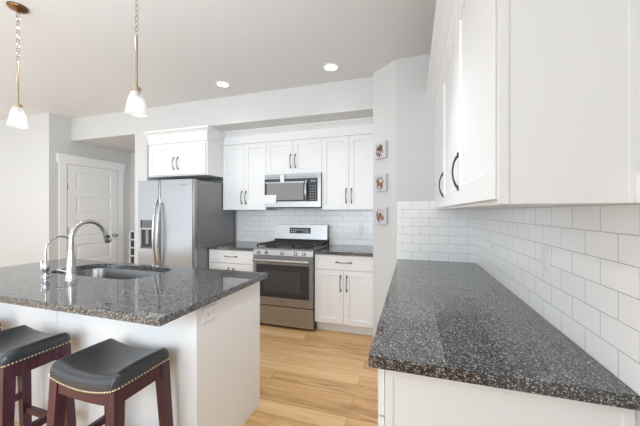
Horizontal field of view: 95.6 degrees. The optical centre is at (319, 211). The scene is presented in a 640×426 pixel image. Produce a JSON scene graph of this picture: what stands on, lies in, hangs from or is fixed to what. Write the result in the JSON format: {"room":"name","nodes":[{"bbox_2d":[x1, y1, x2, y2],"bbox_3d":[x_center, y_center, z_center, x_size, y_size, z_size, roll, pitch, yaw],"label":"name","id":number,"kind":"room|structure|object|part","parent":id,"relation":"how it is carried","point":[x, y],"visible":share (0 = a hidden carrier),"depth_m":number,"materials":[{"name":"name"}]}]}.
{"room":"kitchen","nodes":[
{"label":"kitchen","id":0,"kind":"room"},
{"bbox_2d":[0,113,58,266],"bbox_3d":[-5.399,-0.026,4.685,3.270,2.760,0.120,0,0,18],"label":"wall","id":1,"kind":"structure","parent":0,"point":[29,167],"depth_m":4.25,"materials":[{"name":"paint"}]},
{"bbox_2d":[59,116,129,262],"bbox_3d":[-3.691,-0.026,4.861,0.120,2.760,1.250,0,0,18],"label":"wall","id":2,"kind":"structure","parent":0,"point":[66,146],"depth_m":4.91,"materials":[{"name":"paint"}]},
{"bbox_2d":[56,153,125,261],"bbox_3d":[-3.658,0.251,4.712,0.034,2.205,1.061,0,0,18],"label":"trim","id":3,"kind":"structure","parent":2,"relation":"attached to","point":[63,160],"depth_m":4.40,"materials":[{"name":"white wood"}]},
{"bbox_2d":[67,164,117,261],"bbox_3d":[-3.636,0.318,4.699,0.077,2.055,0.786,0,0,18],"label":"door","id":4,"kind":"structure","parent":2,"relation":"in","point":[92,193],"depth_m":4.70,"materials":[{"name":"white wood"}]},
{"bbox_2d":[130,153,134,230],"bbox_3d":[-2.855,0.141,5.188,1.275,2.425,0.120,0,0,18],"label":"wall","id":5,"kind":"structure","parent":0,"point":[132,155],"depth_m":5.31,"materials":[{"name":"paint"}]},
{"bbox_2d":[135,133,165,263],"bbox_3d":[-2.310,0.141,4.443,0.215,2.425,0.970,0,0,18],"label":"wall","id":6,"kind":"structure","parent":0,"point":[141,142],"depth_m":3.99,"materials":[{"name":"paint"}]},
{"bbox_2d":[14,323,377,425],"bbox_3d":[-3.453,1.384,1.517,8.900,0.060,7.600,0,0,18],"label":"floor","id":7,"kind":"structure","parent":0,"point":[315,377],"depth_m":2.34,"materials":[{"name":"brown wood"}]},
{"bbox_2d":[0,325,75,425],"bbox_3d":[-1.591,1.004,1.519,0.431,0.699,0.321,0,0,18],"label":"bar stool","id":8,"kind":"object","parent":7,"relation":"on","point":[23,348],"visible":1,"depth_m":1.49,"materials":[{"name":"brown wood"}]},
{"bbox_3d":[-1.458,1.034,1.345,0.073,0.640,0.070,0,0,18],"label":"leg","id":9,"kind":"part","parent":8,"relation":"part of","materials":[{"name":"brown wood"}]},
{"bbox_3d":[-1.724,1.034,1.693,0.073,0.640,0.070,0,0,18],"label":"leg","id":10,"kind":"part","parent":8,"relation":"part of","materials":[{"name":"brown wood"}]},
{"bbox_3d":[-1.591,0.701,1.519,0.398,0.093,0.292,0,0,18],"label":"seat","id":11,"kind":"part","parent":8,"relation":"part of","materials":[{"name":"black leather"}]},
{"bbox_3d":[-1.591,0.724,1.519,0.406,0.038,0.299,0,0,18],"label":"nailhead trim","id":12,"kind":"part","parent":8,"relation":"part of","materials":[{"name":"gold metal"}]},
{"bbox_3d":[-1.382,1.034,1.584,0.073,0.640,0.070,0,0,18],"label":"leg","id":13,"kind":"part","parent":8,"relation":"part of","materials":[{"name":"brown wood"}]},
{"bbox_2d":[46,338,172,425],"bbox_3d":[-0.957,1.004,1.341,0.431,0.699,0.321,0,0,18],"label":"bar stool","id":14,"kind":"object","parent":7,"relation":"on","point":[106,373],"visible":1,"depth_m":1.26,"materials":[{"name":"black leather"}]},
{"bbox_3d":[-1.166,1.034,1.276,0.073,0.640,0.070,0,0,18],"label":"leg","id":15,"kind":"part","parent":14,"relation":"part of","materials":[{"name":"brown wood"}]},
{"bbox_3d":[-0.957,0.724,1.341,0.406,0.038,0.299,0,0,18],"label":"nailhead trim","id":16,"kind":"part","parent":14,"relation":"part of","materials":[{"name":"gold metal"}]},
{"bbox_3d":[-0.957,0.701,1.341,0.398,0.093,0.292,0,0,18],"label":"seat","id":17,"kind":"part","parent":14,"relation":"part of","materials":[{"name":"black leather"}]},
{"bbox_3d":[-0.824,1.034,1.167,0.073,0.640,0.070,0,0,18],"label":"leg","id":18,"kind":"part","parent":14,"relation":"part of","materials":[{"name":"brown wood"}]},
{"bbox_3d":[-0.748,1.034,1.406,0.073,0.640,0.070,0,0,18],"label":"leg","id":19,"kind":"part","parent":14,"relation":"part of","materials":[{"name":"brown wood"}]},
{"bbox_2d":[0,281,259,425],"bbox_3d":[-1.486,0.915,2.050,2.046,0.878,0.628,0,0,18],"label":"kitchen island","id":20,"kind":"object","parent":7,"relation":"on","point":[214,348],"visible":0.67,"depth_m":1.64,"materials":[{"name":"white wood"}]},
{"bbox_3d":[-2.061,0.915,1.915,0.992,0.878,0.019,0,0,18],"label":"panel","id":21,"kind":"part","parent":20,"relation":"part of","materials":[{"name":"white wood"}]},
{"bbox_3d":[-1.107,0.915,1.611,1.002,0.878,0.019,0,0,18],"label":"panel","id":22,"kind":"part","parent":20,"relation":"part of","materials":[{"name":"white wood"}]},
{"bbox_2d":[0,258,267,326],"bbox_3d":[-1.524,0.457,1.960,2.108,0.035,0.936,0,0,18],"label":"island countertop","id":23,"kind":"structure","parent":20,"relation":"on","point":[158,300],"depth_m":1.61,"materials":[{"name":"stone"}]},
{"bbox_2d":[40,235,74,277],"bbox_3d":[-1.829,0.304,2.023,0.075,0.272,0.202,0,0,18],"label":"water tap","id":24,"kind":"object","parent":23,"relation":"on","point":[45,266],"visible":0.91,"depth_m":1.95,"materials":[{"name":"silver metal"}]},
{"bbox_3d":[-1.816,0.256,2.030,0.011,0.176,0.181,0,0,18],"label":"spout","id":25,"kind":"part","parent":24,"relation":"part of","materials":[{"name":"silver metal"}]},
{"bbox_2d":[56,220,111,280],"bbox_3d":[-1.601,0.247,1.983,0.149,0.385,0.292,0,0,18],"label":"kitchen faucet","id":26,"kind":"object","parent":23,"relation":"on","point":[70,271],"visible":1,"depth_m":1.86,"materials":[{"name":"silver metal"}]},
{"bbox_3d":[-1.565,0.151,1.961,0.026,0.194,0.233,0,0,18],"label":"spout","id":27,"kind":"part","parent":26,"relation":"part of","materials":[{"name":"silver metal"}]},
{"bbox_2d":[61,268,164,278],"bbox_3d":[-1.548,0.574,2.163,0.884,0.198,0.419,0,0,18],"label":"sink","id":28,"kind":"object","parent":23,"relation":"in","point":[111,273],"visible":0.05,"depth_m":2.40,"materials":[{"name":"silver metal"}]},
{"bbox_2d":[203,303,217,322],"bbox_3d":[-0.580,0.536,1.538,0.006,0.070,0.114,0,0,18],"label":"outlet plate","id":29,"kind":"object","parent":20,"relation":"attached to","point":[210,311],"depth_m":1.53,"materials":[{"name":"white plastic"}]},
{"bbox_3d":[-0.528,0.915,1.746,0.020,0.878,0.628,0,0,18],"label":"panel","id":30,"kind":"part","parent":20,"relation":"part of","materials":[{"name":"white wood"}]},
{"bbox_2d":[129,231,134,262],"bbox_3d":[-2.975,0.845,5.035,0.600,1.018,0.235,0,0,18],"label":"cubby shelf","id":31,"kind":"object","parent":7,"relation":"on","point":[131,233],"visible":0.06,"depth_m":5.01,"materials":[{"name":"white wood"}]},
{"bbox_3d":[-2.995,0.834,4.971,0.560,0.960,0.060,0,0,18],"label":"panel","id":32,"kind":"part","parent":31,"relation":"part of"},
{"bbox_2d":[138,179,233,268],"bbox_3d":[-1.817,0.475,3.946,0.882,1.733,0.899,0,0,18],"label":"refrigerator","id":33,"kind":"object","parent":7,"relation":"on","point":[178,219],"visible":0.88,"depth_m":3.59,"materials":[{"name":"silver metal"}]},
{"bbox_3d":[-2.180,0.319,3.665,0.045,0.180,0.010,0,0,18],"label":"dispenser lever","id":34,"kind":"part","parent":33,"relation":"part of","materials":[{"name":"grey plastic"}]},
{"bbox_3d":[-2.165,0.426,3.705,0.365,1.635,0.070,0,0,18],"label":"door","id":35,"kind":"part","parent":33,"relation":"part of","materials":[{"name":"silver metal"}]},
{"bbox_3d":[-2.043,0.281,3.590,0.032,0.865,0.082,0,0,18],"label":"handle","id":36,"kind":"part","parent":33,"relation":"part of","materials":[{"name":"silver metal"}]},
{"bbox_3d":[-1.978,0.281,3.569,0.032,0.865,0.082,0,0,18],"label":"handle","id":37,"kind":"part","parent":33,"relation":"part of","materials":[{"name":"silver metal"}]},
{"bbox_3d":[-1.742,0.426,3.570,0.511,1.635,0.070,0,0,18],"label":"door","id":38,"kind":"part","parent":33,"relation":"part of","materials":[{"name":"silver metal"}]},
{"bbox_2d":[209,249,253,271],"bbox_3d":[-1.015,0.915,3.894,0.654,0.878,0.671,0,0,18],"label":"base cabinet","id":39,"kind":"object","parent":7,"relation":"on","point":[238,260],"visible":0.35,"depth_m":3.61,"materials":[{"name":"white wood"}]},
{"bbox_3d":[-1.259,0.943,3.667,0.324,0.588,0.020,0,0,18],"label":"door","id":40,"kind":"part","parent":39,"relation":"part of","materials":[{"name":"white wood"}]},
{"bbox_3d":[-1.103,0.562,3.617,0.650,0.160,0.020,0,0,18],"label":"drawer","id":41,"kind":"part","parent":39,"relation":"part of","materials":[{"name":"white wood"}]},
{"bbox_2d":[207,241,262,250],"bbox_3d":[-1.020,0.457,3.896,0.667,0.034,0.658,0,0,18],"label":"countertop","id":42,"kind":"structure","parent":39,"relation":"on","point":[236,245],"depth_m":3.67,"materials":[{"name":"stone"}]},
{"bbox_3d":[-0.948,0.943,3.567,0.324,0.588,0.020,0,0,18],"label":"door","id":43,"kind":"part","parent":39,"relation":"part of","materials":[{"name":"white wood"}]},
{"bbox_2d":[252,224,328,329],"bbox_3d":[-0.349,0.756,3.640,0.758,1.156,0.730,0,0,18],"label":"range","id":44,"kind":"object","parent":7,"relation":"on","point":[287,296],"visible":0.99,"depth_m":3.36,"materials":[{"name":"silver metal"}]},
{"bbox_3d":[-0.450,0.569,3.322,0.698,0.037,0.064,0,0,18],"label":"handle","id":45,"kind":"part","parent":44,"relation":"part of","materials":[{"name":"silver metal"}]},
{"bbox_3d":[-0.434,0.805,3.373,0.752,0.574,0.043,0,0,18],"label":"oven door","id":46,"kind":"part","parent":44,"relation":"part of","materials":[{"name":"silver metal"}]},
{"bbox_3d":[-0.434,0.482,3.372,0.758,0.060,0.049,0,0,18],"label":"control panel","id":47,"kind":"part","parent":44,"relation":"part of","materials":[{"name":"silver metal"}]},
{"bbox_3d":[-0.434,1.210,3.373,0.752,0.217,0.043,0,0,18],"label":"drawer","id":48,"kind":"part","parent":44,"relation":"part of","materials":[{"name":"silver metal"}]},
{"bbox_2d":[254,244,326,251],"bbox_3d":[-0.347,0.445,3.647,0.758,0.027,0.578,0,0,18],"label":"cooktop","id":49,"kind":"object","parent":44,"relation":"in","point":[269,248],"depth_m":3.41,"materials":[{"name":"silver metal"}]},
{"bbox_2d":[315,254,372,335],"bbox_3d":[0.349,0.915,3.461,0.669,0.878,0.671,0,0,18],"label":"base cabinet","id":50,"kind":"object","parent":7,"relation":"on","point":[343,283],"visible":0.96,"depth_m":3.18,"materials":[{"name":"white wood"}]},
{"bbox_3d":[0.102,0.943,3.234,0.332,0.588,0.020,0,0,18],"label":"door","id":51,"kind":"part","parent":50,"relation":"part of","materials":[{"name":"white wood"}]},
{"bbox_2d":[314,244,372,256],"bbox_3d":[0.349,0.457,3.461,0.670,0.034,0.658,0,0,18],"label":"countertop","id":52,"kind":"structure","parent":50,"relation":"on","point":[352,250],"depth_m":3.27,"materials":[{"name":"stone"}]},
{"bbox_3d":[0.261,0.562,3.183,0.665,0.160,0.020,0,0,18],"label":"drawer","id":53,"kind":"part","parent":50,"relation":"part of","materials":[{"name":"white wood"}]},
{"bbox_3d":[0.420,0.943,3.133,0.332,0.588,0.020,0,0,18],"label":"door","id":54,"kind":"part","parent":50,"relation":"part of","materials":[{"name":"white wood"}]},
{"bbox_2d":[378,369,635,425],"bbox_3d":[0.740,0.914,1.694,0.660,0.879,1.857,0,0,18],"label":"base cabinet","id":55,"kind":"object","parent":7,"relation":"on","point":[404,399],"visible":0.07,"depth_m":0.82,"materials":[{"name":"white wood"}]},
{"bbox_3d":[0.283,0.564,1.200,0.020,0.155,0.594,0,0,18],"label":"drawer","id":56,"kind":"part","parent":55,"relation":"part of","materials":[{"name":"white wood"}]},
{"bbox_3d":[0.283,0.944,1.200,0.020,0.590,0.594,0,0,18],"label":"door","id":57,"kind":"part","parent":55,"relation":"part of","materials":[{"name":"white wood"}]},
{"bbox_2d":[368,259,639,410],"bbox_3d":[0.738,0.457,1.681,0.643,0.035,1.872,0,0,18],"label":"countertop","id":58,"kind":"structure","parent":55,"relation":"on","point":[454,321],"depth_m":0.99,"materials":[{"name":"stone"}]},
{"bbox_2d":[0,0,436,119],"bbox_3d":[-3.453,-1.446,1.517,8.900,0.080,7.600,0,0,18],"label":"ceiling","id":59,"kind":"structure","parent":0,"point":[77,57],"depth_m":2.44,"materials":[{"name":"paint"}]},
{"bbox_2d":[6,1,28,128],"bbox_3d":[-2.077,-0.994,1.996,0.112,0.824,0.112,0,0,18],"label":"pendant light","id":60,"kind":"object","parent":59,"relation":"hanging from","point":[17,118],"visible":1,"depth_m":1.99,"materials":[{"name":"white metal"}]},
{"bbox_3d":[-2.077,-0.651,1.996,0.096,0.138,0.096,0,0,18],"label":"lamp shade","id":61,"kind":"part","parent":60,"relation":"part of","materials":[{"name":"white glass"}]},
{"bbox_3d":[-2.077,-0.884,1.996,0.013,0.307,0.013,0,0,18],"label":"rod","id":62,"kind":"part","parent":60,"relation":"part of","materials":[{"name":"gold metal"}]},
{"bbox_3d":[-2.077,-1.202,1.996,0.016,0.345,0.016,0,0,40],"label":"chain","id":63,"kind":"part","parent":60,"relation":"part of","materials":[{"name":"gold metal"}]},
{"bbox_2d":[125,0,147,116],"bbox_3d":[-1.056,-0.982,1.671,0.112,0.848,0.112,0,0,18],"label":"pendant light","id":64,"kind":"object","parent":59,"relation":"hanging from","point":[136,104],"visible":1,"depth_m":1.66,"materials":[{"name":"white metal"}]},
{"bbox_3d":[-1.056,-0.860,1.671,0.013,0.307,0.013,0,0,18],"label":"rod","id":65,"kind":"part","parent":64,"relation":"part of","materials":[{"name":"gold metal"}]},
{"bbox_3d":[-1.056,-0.627,1.671,0.096,0.138,0.096,0,0,18],"label":"lamp shade","id":66,"kind":"part","parent":64,"relation":"part of","materials":[{"name":"white glass"}]},
{"bbox_3d":[-1.056,-1.187,1.671,0.016,0.375,0.016,0,0,40],"label":"chain","id":67,"kind":"part","parent":64,"relation":"part of","materials":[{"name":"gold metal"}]},
{"bbox_2d":[215,81,229,87],"bbox_3d":[-1.071,-1.402,3.202,0.156,0.008,0.156,0,0,18],"label":"recessed light","id":68,"kind":"object","parent":59,"relation":"in","point":[224,84],"visible":1,"depth_m":3.20,"materials":[{"name":"white"}]},
{"bbox_2d":[323,63,338,70],"bbox_3d":[0.108,-1.402,2.825,0.156,0.008,0.156,0,0,18],"label":"recessed light","id":69,"kind":"object","parent":59,"relation":"in","point":[329,66],"visible":1,"depth_m":2.82,"materials":[{"name":"white"}]},
{"bbox_2d":[71,77,372,152],"bbox_3d":[-1.441,-1.239,4.230,4.551,0.335,1.090,0,0,18],"label":"wall","id":70,"kind":"structure","parent":0,"point":[347,99],"depth_m":3.53,"materials":[{"name":"paint"}]},
{"bbox_2d":[144,125,225,180],"bbox_3d":[-1.764,-0.769,4.093,1.034,0.602,0.742,0,0,18],"label":"upper cabinet","id":71,"kind":"object","parent":70,"relation":"attached to","point":[194,152],"visible":1,"depth_m":3.81,"materials":[{"name":"white wood"}]},
{"bbox_3d":[-2.108,-0.681,3.889,0.459,0.397,0.020,0,0,18],"label":"door","id":72,"kind":"part","parent":71,"relation":"part of","materials":[{"name":"white wood"}]},
{"bbox_3d":[-1.817,-0.987,3.925,1.034,0.166,0.389,0,0,18],"label":"crown","id":73,"kind":"part","parent":71,"relation":"part of","materials":[{"name":"white wood"}]},
{"bbox_3d":[-1.668,-0.681,3.749,0.459,0.397,0.020,0,0,18],"label":"door","id":74,"kind":"part","parent":71,"relation":"part of","materials":[{"name":"white wood"}]},
{"bbox_2d":[206,181,328,244],"bbox_3d":[-0.669,0.141,4.200,3.061,2.425,0.120,0,0,18],"label":"wall","id":75,"kind":"structure","parent":0,"point":[220,182],"depth_m":4.33,"materials":[{"name":"paint"}]},
{"bbox_2d":[223,142,277,209],"bbox_3d":[-0.971,-0.462,4.028,0.657,0.884,0.376,0,0,18],"label":"upper cabinet","id":76,"kind":"object","parent":75,"relation":"attached to","point":[244,165],"visible":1,"depth_m":3.88,"materials":[{"name":"white wood"}]},
{"bbox_3d":[-1.171,-0.461,3.942,0.326,0.879,0.020,0,0,18],"label":"door","id":77,"kind":"part","parent":76,"relation":"part of","materials":[{"name":"white wood"}]},
{"bbox_3d":[-0.858,-0.461,3.842,0.326,0.879,0.020,0,0,18],"label":"door","id":78,"kind":"part","parent":76,"relation":"part of","materials":[{"name":"white wood"}]},
{"bbox_2d":[223,117,372,145],"bbox_3d":[-0.341,-0.988,3.639,2.091,0.167,0.095,0,0,18],"label":"trim","id":79,"kind":"structure","parent":76,"relation":"attached to","point":[359,126],"depth_m":3.61,"materials":[{"name":"white wood"}]},
{"bbox_2d":[266,138,321,174],"bbox_3d":[-0.295,-0.689,3.814,0.762,0.430,0.376,0,0,18],"label":"upper cabinet","id":80,"kind":"object","parent":75,"relation":"attached to","point":[304,155],"visible":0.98,"depth_m":3.66,"materials":[{"name":"white wood"}]},
{"bbox_3d":[-0.520,-0.688,3.735,0.378,0.425,0.020,0,0,18],"label":"door","id":81,"kind":"part","parent":80,"relation":"part of","materials":[{"name":"white wood"}]},
{"bbox_2d":[264,173,321,207],"bbox_3d":[-0.305,-0.257,3.779,0.758,0.426,0.446,0,0,18],"label":"microwave","id":82,"kind":"object","parent":80,"relation":"attached to","point":[303,190],"visible":0.99,"depth_m":3.61,"materials":[{"name":"silver plastic"}]},
{"bbox_3d":[-0.448,-0.366,3.648,0.534,0.017,0.002,0,0,18],"label":"door trim","id":83,"kind":"part","parent":82,"relation":"part of","materials":[{"name":"silver metal"}]},
{"bbox_3d":[-0.424,-0.268,3.647,0.602,0.285,0.010,0,0,18],"label":"door","id":84,"kind":"part","parent":82,"relation":"part of","materials":[{"name":"clear glass"}]},
{"bbox_3d":[-0.171,-0.260,3.535,0.025,0.276,0.064,0,0,18],"label":"handle","id":85,"kind":"part","parent":82,"relation":"part of","materials":[{"name":"silver metal"}]},
{"bbox_3d":[-0.083,-0.268,3.538,0.106,0.285,0.010,0,0,18],"label":"control panel","id":86,"kind":"part","parent":82,"relation":"part of","materials":[{"name":"black plastic"}]},
{"bbox_3d":[-0.157,-0.688,3.619,0.378,0.425,0.020,0,0,18],"label":"door","id":87,"kind":"part","parent":80,"relation":"part of","materials":[{"name":"white wood"}]},
{"bbox_2d":[237,208,372,245],"bbox_3d":[-0.228,0.147,3.994,2.095,0.586,0.006,0,0,18],"label":"tile","id":88,"kind":"structure","parent":75,"relation":"attached to","point":[252,225],"depth_m":3.96,"materials":[{"name":"white tile"}]},
{"bbox_2d":[358,224,363,232],"bbox_3d":[0.527,0.224,3.746,0.070,0.114,0.008,0,0,18],"label":"outlet","id":89,"kind":"object","parent":88,"relation":"attached to","point":[360,226],"visible":1,"depth_m":3.74,"materials":[{"name":"white plastic"}]},
{"bbox_2d":[322,134,372,209],"bbox_3d":[0.389,-0.462,3.596,0.674,0.884,0.376,0,0,18],"label":"upper cabinet","id":90,"kind":"object","parent":75,"relation":"attached to","point":[347,161],"visible":0.99,"depth_m":3.45,"materials":[{"name":"white wood"}]},
{"bbox_3d":[0.185,-0.461,3.511,0.334,0.879,0.020,0,0,18],"label":"door","id":91,"kind":"part","parent":90,"relation":"part of","materials":[{"name":"white wood"}]},
{"bbox_3d":[0.507,-0.461,3.409,0.334,0.879,0.020,0,0,18],"label":"door","id":92,"kind":"part","parent":90,"relation":"part of","materials":[{"name":"white wood"}]},
{"bbox_2d":[373,54,464,338],"bbox_3d":[1.135,-0.026,3.138,1.022,2.760,1.132,0,0,18],"label":"wall","id":93,"kind":"structure","parent":0,"point":[403,111],"depth_m":2.68,"materials":[{"name":"paint"}]},
{"bbox_2d":[374,140,387,159],"bbox_3d":[0.593,-0.596,2.832,0.030,0.160,0.160,0,0,-31],"label":"print","id":94,"kind":"object","parent":93,"relation":"attached to","point":[380,148],"visible":1,"depth_m":2.81},
{"bbox_2d":[374,174,387,191],"bbox_3d":[0.595,-0.279,2.829,0.030,0.160,0.160,0,0,-31],"label":"print","id":95,"kind":"object","parent":93,"relation":"attached to","point":[380,181],"visible":1,"depth_m":2.80},
{"bbox_2d":[375,207,387,223],"bbox_3d":[0.597,0.041,2.826,0.030,0.160,0.160,0,0,-31],"label":"print","id":96,"kind":"object","parent":93,"relation":"attached to","point":[381,213],"visible":1,"depth_m":2.80},
{"bbox_2d":[397,201,475,262],"bbox_3d":[1.019,0.173,2.577,0.652,0.534,0.006,0,0,18],"label":"wall tile","id":97,"kind":"structure","parent":93,"relation":"attached to","point":[425,232],"depth_m":2.58,"materials":[{"name":"white tile"}]},
{"bbox_2d":[477,264,639,425],"bbox_3d":[0.460,-0.026,-0.478,0.120,2.760,6.168,0,0,18],"label":"wall","id":98,"kind":"structure","parent":0,"point":[637,412],"depth_m":0.71,"materials":[{"name":"paint"}]},
{"bbox_2d":[426,0,639,208],"bbox_3d":[0.835,-0.546,1.572,0.404,1.056,2.032,0,0,18],"label":"upper cabinet","id":99,"kind":"object","parent":98,"relation":"attached to","point":[537,102],"visible":1,"depth_m":0.67,"materials":[{"name":"white wood"}]},
{"bbox_3d":[0.932,-0.466,2.262,0.021,0.872,0.658,0,0,18],"label":"filler panel","id":100,"kind":"part","parent":99,"relation":"part of","materials":[{"name":"white wood"}]},
{"bbox_3d":[0.794,-0.174,1.899,0.034,0.167,0.014,0,0,18],"label":"handle","id":101,"kind":"part","parent":99,"relation":"part of","materials":[{"name":"grey metal"}]},
{"bbox_3d":[0.696,-0.989,1.645,0.095,0.170,1.977,0,0,18],"label":"crown","id":102,"kind":"part","parent":99,"relation":"part of","materials":[{"name":"white wood"}]},
{"bbox_3d":[0.733,-0.466,1.635,0.020,0.872,0.649,0,0,18],"label":"door","id":103,"kind":"part","parent":99,"relation":"part of","materials":[{"name":"white wood"}]},
{"bbox_3d":[0.597,-0.174,1.276,0.034,0.167,0.014,0,0,18],"label":"handle","id":104,"kind":"part","parent":99,"relation":"part of","materials":[{"name":"grey metal"}]},
{"bbox_3d":[0.536,-0.466,1.018,0.020,0.872,0.639,0,0,18],"label":"door","id":105,"kind":"part","parent":99,"relation":"part of","materials":[{"name":"white wood"}]},
{"bbox_3d":[0.583,-0.544,0.649,0.325,1.052,0.010,0,0,18],"label":"panel","id":106,"kind":"part","parent":99,"relation":"part of","materials":[{"name":"white wood"}]},
{"bbox_2d":[476,204,639,395],"bbox_3d":[1.048,0.210,1.583,0.006,0.459,1.883,0,0,18],"label":"wall tile","id":107,"kind":"structure","parent":98,"relation":"attached to","point":[590,293],"depth_m":0.93,"materials":[{"name":"white tile"}]},
{"bbox_2d":[540,243,549,273],"bbox_3d":[0.913,0.189,1.179,0.008,0.114,0.070,0,0,18],"label":"outlet","id":108,"kind":"object","parent":107,"relation":"attached to","point":[544,248],"visible":1,"depth_m":1.17,"materials":[{"name":"white plastic"}]}
]}

